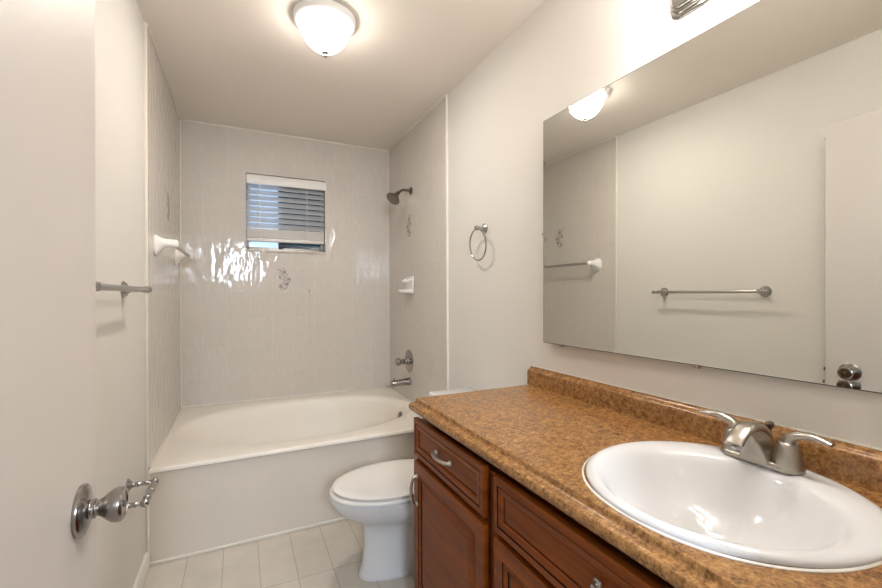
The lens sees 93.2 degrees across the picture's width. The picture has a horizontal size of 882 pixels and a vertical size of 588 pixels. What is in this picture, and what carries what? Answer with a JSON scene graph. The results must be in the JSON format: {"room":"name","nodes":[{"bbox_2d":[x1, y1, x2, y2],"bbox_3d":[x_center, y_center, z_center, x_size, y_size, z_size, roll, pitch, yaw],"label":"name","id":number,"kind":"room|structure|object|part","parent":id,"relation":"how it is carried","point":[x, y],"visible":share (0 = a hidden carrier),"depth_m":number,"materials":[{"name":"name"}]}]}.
{"room":"bathroom","nodes":[
{"label":"bathroom","id":0,"kind":"room"},
{"bbox_2d":[95,0,145,587],"bbox_3d":[-1.152,0.003,1.393,0.100,2.438,3.550,0,0,-26],"label":"wall","id":1,"kind":"structure","parent":0,"point":[119,24],"depth_m":1.48,"materials":[{"name":"paint"}]},
{"bbox_2d":[0,0,127,587],"bbox_3d":[-0.481,0.203,0.401,0.172,2.008,0.780,0,0,-26],"label":"door","id":2,"kind":"structure","parent":1,"relation":"in","point":[49,504],"depth_m":0.56,"materials":[{"name":"grey paint"}]},
{"bbox_3d":[-0.556,0.350,0.686,0.060,0.082,0.082,0,0,-26],"label":"knob","id":3,"kind":"part","parent":2,"relation":"part of","materials":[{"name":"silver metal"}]},
{"bbox_2d":[96,281,151,297],"bbox_3d":[-0.985,-0.017,1.260,0.085,0.062,0.688,0,0,-26],"label":"towel bar","id":4,"kind":"object","parent":1,"relation":"attached to","point":[123,288],"visible":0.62,"depth_m":1.25,"materials":[{"name":"silver metal"}]},
{"bbox_3d":[-1.116,-0.016,1.530,0.083,0.062,0.062,0,0,-26],"label":"post","id":5,"kind":"part","parent":4,"relation":"part of","materials":[{"name":"silver metal"}]},
{"bbox_2d":[133,552,149,587],"bbox_3d":[-0.851,1.185,0.906,0.014,0.070,2.136,0,0,-26],"label":"baseboard","id":6,"kind":"structure","parent":1,"relation":"attached to","point":[140,579],"depth_m":1.76,"materials":[{"name":"white wood"}]},
{"bbox_2d":[126,477,158,508],"bbox_3d":[-1.091,0.719,1.502,0.100,0.052,0.235,0,0,-26],"label":"toilet paper holder","id":7,"kind":"object","parent":1,"relation":"attached to","point":[152,484],"visible":0.84,"depth_m":1.53,"materials":[{"name":"silver metal"}]},
{"bbox_3d":[-1.051,0.719,1.420,0.100,0.052,0.052,0,0,-26],"label":"post","id":8,"kind":"part","parent":7,"relation":"part of","materials":[{"name":"silver metal"}]},
{"bbox_3d":[-1.131,0.719,1.585,0.100,0.052,0.052,0,0,-26],"label":"post","id":9,"kind":"part","parent":7,"relation":"part of","materials":[{"name":"silver metal"}]},
{"bbox_2d":[144,22,148,474],"bbox_3d":[-1.318,-0.204,1.866,0.012,2.022,0.010,0,0,-26],"label":"trim","id":10,"kind":"structure","parent":1,"relation":"attached to","point":[145,23],"depth_m":1.86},
{"bbox_2d":[147,26,180,468],"bbox_3d":[-1.564,-0.207,2.376,0.011,2.012,1.123,0,0,-26],"label":"tiled wall","id":11,"kind":"structure","parent":1,"relation":"attached to","point":[164,382],"depth_m":2.24,"materials":[{"name":"tile"}]},
{"bbox_2d":[147,24,180,119],"bbox_3d":[-1.561,-1.209,2.381,0.006,0.008,1.123,0,0,-26],"label":"trim","id":12,"kind":"structure","parent":11,"relation":"attached to","point":[147,24],"depth_m":2.22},
{"bbox_2d":[153,234,193,265],"bbox_3d":[-1.504,-0.238,2.376,0.100,0.108,0.815,0,0,-26],"label":"towel bar","id":13,"kind":"object","parent":11,"relation":"attached to","point":[159,243],"visible":1,"depth_m":2.05,"materials":[{"name":"white ceramic"}]},
{"bbox_2d":[149,407,181,467],"bbox_3d":[-1.556,0.785,2.388,0.008,0.008,1.103,0,0,-26],"label":"trim","id":14,"kind":"structure","parent":1,"relation":"attached to","point":[162,443],"depth_m":2.22,"materials":[{"name":"white plastic"}]},
{"bbox_2d":[143,519,413,587],"bbox_3d":[-0.401,1.244,1.723,1.732,0.050,3.500,0,0,-26],"label":"floor","id":15,"kind":"structure","parent":0,"point":[329,555],"depth_m":1.88,"materials":[{"name":"tile"}]},
{"bbox_2d":[146,387,421,565],"bbox_3d":[-0.873,1.004,2.704,1.531,0.436,1.122,0,0,-26],"label":"bathtub","id":16,"kind":"object","parent":15,"relation":"on","point":[232,474],"visible":0.86,"depth_m":2.17,"materials":[{"name":"beige ceramic"}]},
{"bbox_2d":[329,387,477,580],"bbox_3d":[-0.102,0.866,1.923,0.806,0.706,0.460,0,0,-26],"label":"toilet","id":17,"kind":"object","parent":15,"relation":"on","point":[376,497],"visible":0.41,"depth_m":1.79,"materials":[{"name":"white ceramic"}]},
{"bbox_3d":[-0.232,0.843,1.861,0.518,0.016,0.376,0,0,-26],"label":"seat","id":18,"kind":"part","parent":17,"relation":"part of","materials":[{"name":"white plastic"}]},
{"bbox_3d":[-0.155,1.035,1.897,0.683,0.368,0.372,0,0,-26],"label":"bowl","id":19,"kind":"part","parent":17,"relation":"part of","materials":[{"name":"white ceramic"}]},
{"bbox_3d":[-0.228,0.820,1.863,0.505,0.019,0.368,0,0,-26],"label":"lid","id":20,"kind":"part","parent":17,"relation":"part of","materials":[{"name":"white plastic"}]},
{"bbox_3d":[0.146,0.529,2.043,0.253,0.034,0.460,0,0,-26],"label":"tank lid","id":21,"kind":"part","parent":17,"relation":"part of","materials":[{"name":"white ceramic"}]},
{"bbox_2d":[409,417,496,587],"bbox_3d":[0.249,0.824,1.440,0.599,0.785,0.495,0,0,-26],"label":"vanity cabinet","id":22,"kind":"object","parent":15,"relation":"on","point":[451,502],"visible":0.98,"depth_m":1.29,"materials":[{"name":"brown wood"}]},
{"bbox_3d":[-0.101,0.712,1.508,0.029,0.118,0.019,0,0,-26],"label":"pull handle","id":23,"kind":"part","parent":22,"relation":"part of","materials":[{"name":"silver metal"}]},
{"bbox_3d":[-0.007,0.517,1.312,0.029,0.018,0.119,0,0,-26],"label":"pull handle","id":24,"kind":"part","parent":22,"relation":"part of","materials":[{"name":"silver metal"}]},
{"bbox_3d":[0.013,0.523,1.326,0.019,0.136,0.491,0,0,-26],"label":"drawer","id":25,"kind":"part","parent":22,"relation":"part of","materials":[{"name":"brown wood"}]},
{"bbox_3d":[0.015,0.857,1.325,0.019,0.491,0.491,0,0,-26],"label":"door","id":26,"kind":"part","parent":22,"relation":"part of","materials":[{"name":"brown wood"}]},
{"bbox_2d":[491,468,674,587],"bbox_3d":[0.534,0.823,0.847,0.599,0.785,0.808,0,0,-26],"label":"vanity cabinet","id":27,"kind":"object","parent":15,"relation":"on","point":[535,544],"visible":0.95,"depth_m":0.89,"materials":[{"name":"brown wood"}]},
{"bbox_3d":[0.222,0.858,0.894,0.019,0.486,0.369,0,0,-26],"label":"door","id":28,"kind":"part","parent":27,"relation":"part of","materials":[{"name":"brown wood"}]},
{"bbox_3d":[0.289,0.518,0.696,0.029,0.018,0.119,0,0,-26],"label":"pull handle","id":29,"kind":"part","parent":27,"relation":"part of","materials":[{"name":"silver metal"}]},
{"bbox_2d":[409,365,881,587],"bbox_3d":[0.427,0.370,1.086,0.585,0.122,1.339,0,0,-26],"label":"countertop","id":30,"kind":"structure","parent":27,"relation":"on","point":[541,434],"depth_m":1.04,"materials":[{"name":"laminate"}]},
{"bbox_2d":[582,441,881,572],"bbox_3d":[0.549,0.448,0.830,0.499,0.149,0.495,0,0,-26],"label":"sink","id":31,"kind":"object","parent":30,"relation":"in","point":[694,495],"visible":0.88,"depth_m":0.85,"materials":[{"name":"white ceramic"}]},
{"bbox_2d":[699,410,835,474],"bbox_3d":[0.686,0.327,0.919,0.153,0.092,0.263,0,0,-26],"label":"faucet","id":32,"kind":"object","parent":30,"relation":"on","point":[750,441],"visible":1,"depth_m":0.90,"materials":[{"name":"silver metal"}]},
{"bbox_3d":[0.678,0.308,1.006,0.036,0.050,0.099,0,0,-26],"label":"lever","id":33,"kind":"part","parent":32,"relation":"part of","materials":[{"name":"silver metal"}]},
{"bbox_3d":[0.680,0.325,0.916,0.138,0.088,0.072,0,0,-26],"label":"spout","id":34,"kind":"part","parent":32,"relation":"part of","materials":[{"name":"silver metal"}]},
{"bbox_3d":[0.713,0.366,0.932,0.057,0.013,0.162,0,0,-26],"label":"plate","id":35,"kind":"part","parent":32,"relation":"part of","materials":[{"name":"silver metal"}]},
{"bbox_3d":[0.747,0.326,0.949,0.017,0.074,0.017,0,0,-26],"label":"lift rod","id":36,"kind":"part","parent":32,"relation":"part of","materials":[{"name":"silver metal"}]},
{"bbox_3d":[0.749,0.308,0.859,0.036,0.050,0.099,0,0,-26],"label":"lever","id":37,"kind":"part","parent":32,"relation":"part of","materials":[{"name":"silver metal"}]},
{"bbox_2d":[181,120,388,407],"bbox_3d":[-1.153,0.005,3.279,1.532,2.438,0.151,0,0,-26],"label":"wall","id":38,"kind":"structure","parent":0,"point":[279,324],"depth_m":3.15,"materials":[{"name":"tile"}]},
{"bbox_2d":[180,120,181,406],"bbox_3d":[-1.798,-0.211,2.883,0.007,2.002,0.007,0,0,-26],"label":"trim","id":39,"kind":"structure","parent":38,"relation":"attached to","point":[180,120],"depth_m":2.88,"materials":[{"name":"white plastic"}]},
{"bbox_2d":[181,119,387,151],"bbox_3d":[-1.124,-1.209,3.210,1.512,0.010,0.006,0,0,-26],"label":"trim","id":40,"kind":"structure","parent":38,"relation":"attached to","point":[181,119],"depth_m":3.16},
{"bbox_2d":[245,183,325,253],"bbox_3d":[-1.202,-0.604,3.239,0.579,0.577,0.144,0,0,-26],"label":"window","id":41,"kind":"structure","parent":38,"relation":"in","point":[282,247],"depth_m":3.29,"materials":[{"name":"silver metal"}]},
{"bbox_3d":[-1.191,-0.324,3.218,0.579,0.016,0.099,0,0,-26],"label":"sill","id":42,"kind":"part","parent":41,"relation":"part of","materials":[{"name":"stone"}]},
{"bbox_2d":[246,173,325,259],"bbox_3d":[-1.180,-0.571,3.204,0.573,0.636,0.085,0,0,-26],"label":"window blind","id":43,"kind":"object","parent":41,"relation":"attached to","point":[254,234],"visible":1,"depth_m":3.19,"materials":[{"name":"white plastic"}]},
{"bbox_3d":[-1.343,-0.534,3.092,0.013,0.563,0.024,0,0,-26],"label":"lift cord","id":44,"kind":"part","parent":43,"relation":"part of","materials":[{"name":"white plastic"}]},
{"bbox_3d":[-1.358,-0.615,3.132,0.004,0.440,0.061,0,0,-26],"label":"ladder cord","id":45,"kind":"part","parent":43,"relation":"part of","materials":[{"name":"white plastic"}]},
{"bbox_3d":[-1.188,-0.442,3.214,0.557,0.095,0.051,0,0,-26],"label":"rail","id":46,"kind":"part","parent":43,"relation":"part of","materials":[{"name":"white plastic"}]},
{"bbox_3d":[-1.112,-0.611,3.331,0.289,0.509,0.004,0,0,-26],"label":"clear pane","id":47,"kind":"part","parent":41,"relation":"part of","materials":[{"name":"clear glass"}]},
{"bbox_2d":[182,386,389,407],"bbox_3d":[-1.116,0.784,3.207,1.512,0.008,0.008,0,0,-26],"label":"trim","id":48,"kind":"structure","parent":38,"relation":"attached to","point":[382,386],"depth_m":3.16,"materials":[{"name":"white plastic"}]},
{"bbox_2d":[388,151,389,385],"bbox_3d":[-0.441,-0.215,3.535,0.006,2.002,0.006,0,0,-26],"label":"trim","id":49,"kind":"structure","parent":38,"relation":"attached to","point":[388,151],"depth_m":3.53,"materials":[{"name":"white plastic"}]},
{"bbox_2d":[136,0,544,149],"bbox_3d":[-0.421,-1.258,1.748,1.732,0.080,3.550,0,0,-26],"label":"ceiling","id":50,"kind":"structure","parent":0,"point":[247,64],"depth_m":2.18,"materials":[{"name":"paint"}]},
{"bbox_2d":[293,0,355,57],"bbox_3d":[-0.512,-1.131,1.843,0.268,0.175,0.268,0,0,-26],"label":"ceiling light","id":51,"kind":"object","parent":50,"relation":"attached to","point":[326,26],"visible":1,"depth_m":1.77,"materials":[{"name":"white glass"}]},
{"bbox_2d":[448,0,881,448],"bbox_3d":[0.319,-0.002,2.100,0.100,2.438,3.550,0,0,-26],"label":"wall","id":52,"kind":"structure","parent":0,"point":[564,52],"depth_m":1.79,"materials":[{"name":"paint"}]},
{"bbox_2d":[389,97,446,401],"bbox_3d":[-0.200,-0.212,3.050,0.011,2.012,1.090,0,0,-26],"label":"tiled wall","id":53,"kind":"structure","parent":52,"relation":"attached to","point":[417,224],"depth_m":2.93,"materials":[{"name":"tile"}]},
{"bbox_2d":[386,187,412,204],"bbox_3d":[-0.299,-0.718,3.023,0.191,0.143,0.105,0,0,-26],"label":"shower head","id":54,"kind":"object","parent":53,"relation":"attached to","point":[393,198],"visible":1,"depth_m":3.01},
{"bbox_3d":[-0.275,-0.748,3.053,0.106,0.047,0.021,0,0,-29],"label":"shower arm","id":55,"kind":"part","parent":54,"relation":"part of","materials":[{"name":"silver metal"}]},
{"bbox_2d":[391,377,411,387],"bbox_3d":[-0.297,0.650,3.079,0.147,0.064,0.062,0,0,-26],"label":"tub spout","id":56,"kind":"object","parent":53,"relation":"attached to","point":[406,381],"visible":1,"depth_m":3.06,"materials":[{"name":"grey metal"}]},
{"bbox_2d":[395,350,412,372],"bbox_3d":[-0.287,0.502,3.100,0.109,0.172,0.172,0,0,-26],"label":"shower valve","id":57,"kind":"object","parent":53,"relation":"attached to","point":[408,361],"visible":1,"depth_m":3.08,"materials":[{"name":"grey metal"}]},
{"bbox_3d":[-0.296,0.502,3.096,0.089,0.055,0.058,0,0,-26],"label":"valve knob","id":58,"kind":"part","parent":57,"relation":"part of","materials":[{"name":"clear plastic"}]},
{"bbox_2d":[398,276,413,293],"bbox_3d":[-0.269,-0.067,3.072,0.098,0.130,0.140,0,0,-26],"label":"soap dish","id":59,"kind":"object","parent":53,"relation":"attached to","point":[409,280],"visible":1,"depth_m":3.04,"materials":[{"name":"white ceramic"}]},
{"bbox_2d":[398,290,411,292],"bbox_3d":[-0.273,-0.019,3.070,0.088,0.026,0.128,0,0,-26],"label":"tray","id":60,"kind":"object","parent":59,"relation":"on","point":[400,291],"depth_m":3.02,"materials":[{"name":"white ceramic"}]},
{"bbox_3d":[-0.231,-0.067,3.090,0.014,0.130,0.140,0,0,-26],"label":"plate","id":61,"kind":"part","parent":59,"relation":"part of","materials":[{"name":"white ceramic"}]},
{"bbox_2d":[388,95,444,150],"bbox_3d":[-0.210,-1.214,3.048,0.006,0.008,1.090,0,0,-26],"label":"trim","id":62,"kind":"structure","parent":53,"relation":"attached to","point":[444,95],"depth_m":2.90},
{"bbox_2d":[445,94,448,389],"bbox_3d":[0.039,0.000,2.553,0.012,2.438,0.012,0,0,-26],"label":"trim","id":63,"kind":"structure","parent":52,"relation":"attached to","point":[446,95],"depth_m":2.55,"materials":[{"name":"white"}]},
{"bbox_2d":[469,223,487,260],"bbox_3d":[0.201,-0.268,2.157,0.062,0.196,0.168,0,0,-26],"label":"towel ring","id":64,"kind":"object","parent":52,"relation":"attached to","point":[484,228],"visible":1,"depth_m":2.15,"materials":[{"name":"silver metal"}]},
{"bbox_3d":[0.201,-0.339,2.157,0.062,0.054,0.054,0,0,-26],"label":"post","id":65,"kind":"part","parent":64,"relation":"part of","materials":[{"name":"silver metal"}]},
{"bbox_2d":[669,0,709,19],"bbox_3d":[0.740,-0.854,0.924,0.156,0.120,0.610,0,0,-26],"label":"vanity light","id":66,"kind":"object","parent":52,"relation":"attached to","point":[678,9],"visible":1,"depth_m":1.18,"materials":[{"name":"silver metal"}]},
{"bbox_2d":[527,366,881,493],"bbox_3d":[0.676,0.349,1.205,0.032,0.075,1.339,0,0,-26],"label":"backsplash","id":67,"kind":"structure","parent":52,"relation":"attached to","point":[860,466],"depth_m":1.14,"materials":[{"name":"laminate"}]},
{"bbox_2d":[542,0,881,393],"bbox_3d":[0.689,-0.257,1.182,0.020,0.924,1.202,0,0,-27],"label":"wall mirror","id":68,"kind":"object","parent":52,"relation":"attached to","point":[716,203],"visible":1,"depth_m":1.06,"materials":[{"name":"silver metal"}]}
]}

